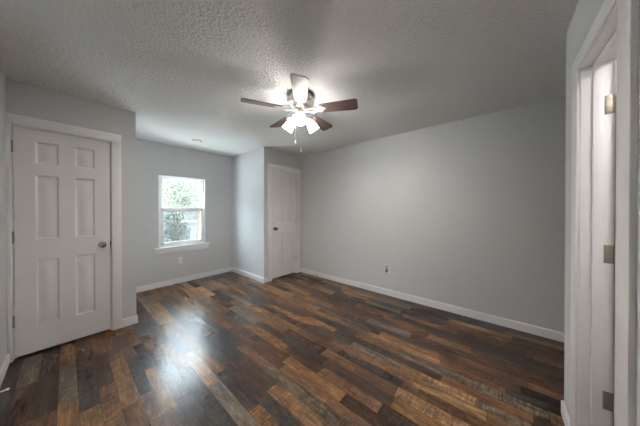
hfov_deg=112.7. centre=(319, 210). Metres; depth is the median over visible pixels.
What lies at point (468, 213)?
wall
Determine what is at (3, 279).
wall
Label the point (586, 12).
wall
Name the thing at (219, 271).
baseboard
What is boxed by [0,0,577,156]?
ceiling
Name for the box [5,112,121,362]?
door
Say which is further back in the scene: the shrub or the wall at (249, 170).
the shrub
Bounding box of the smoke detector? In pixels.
[192,139,201,142]
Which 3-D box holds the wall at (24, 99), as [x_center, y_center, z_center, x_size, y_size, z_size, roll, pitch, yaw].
[-2.893,0.085,2.480,1.173,2.440,0.964,0,0,40]
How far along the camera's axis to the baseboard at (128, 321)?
2.43 m
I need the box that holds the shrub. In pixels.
[163,211,190,242]
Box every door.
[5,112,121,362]
[268,163,300,281]
[570,0,638,425]
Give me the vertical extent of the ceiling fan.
0.570 m
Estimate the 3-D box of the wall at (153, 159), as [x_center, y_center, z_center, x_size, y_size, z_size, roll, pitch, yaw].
[-2.482,0.077,3.948,0.090,2.440,3.510,0,0,40]
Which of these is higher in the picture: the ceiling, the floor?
the ceiling
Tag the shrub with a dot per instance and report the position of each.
(179, 223)
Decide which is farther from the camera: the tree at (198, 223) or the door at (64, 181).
the tree at (198, 223)
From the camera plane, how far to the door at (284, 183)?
4.17 m
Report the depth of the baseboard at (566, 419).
1.30 m
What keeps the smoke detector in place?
attached to the ceiling
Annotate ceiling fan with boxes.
[241,73,357,151]
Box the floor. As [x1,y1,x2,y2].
[0,271,564,425]
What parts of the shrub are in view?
stem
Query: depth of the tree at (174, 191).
7.13 m
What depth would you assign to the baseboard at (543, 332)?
2.70 m
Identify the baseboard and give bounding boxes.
[0,353,9,387]
[122,314,137,327]
[136,267,230,292]
[231,267,267,282]
[300,268,563,341]
[561,400,569,425]
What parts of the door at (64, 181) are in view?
knob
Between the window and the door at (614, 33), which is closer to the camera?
the door at (614, 33)
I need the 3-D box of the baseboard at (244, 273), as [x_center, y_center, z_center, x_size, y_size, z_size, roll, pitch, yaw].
[-1.425,1.251,4.219,1.185,0.090,0.088,0,0,40]
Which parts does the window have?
sash, sash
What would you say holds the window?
in the wall at (153, 159)
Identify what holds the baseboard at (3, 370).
attached to the wall at (3, 279)
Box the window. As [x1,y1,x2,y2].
[153,175,209,254]
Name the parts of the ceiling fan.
blade, blade, lamp shade, blade, lamp shade, scroll trim, lamp shade, blade, blade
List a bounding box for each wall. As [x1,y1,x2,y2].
[0,67,6,368]
[5,78,135,318]
[136,139,231,286]
[231,147,299,277]
[300,96,565,332]
[564,0,639,425]
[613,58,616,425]
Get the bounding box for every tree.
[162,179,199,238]
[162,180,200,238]
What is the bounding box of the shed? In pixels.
[163,212,196,241]
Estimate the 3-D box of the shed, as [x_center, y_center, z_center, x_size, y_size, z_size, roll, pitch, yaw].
[-6.653,0.799,11.258,1.825,1.420,2.770,0,0,40]

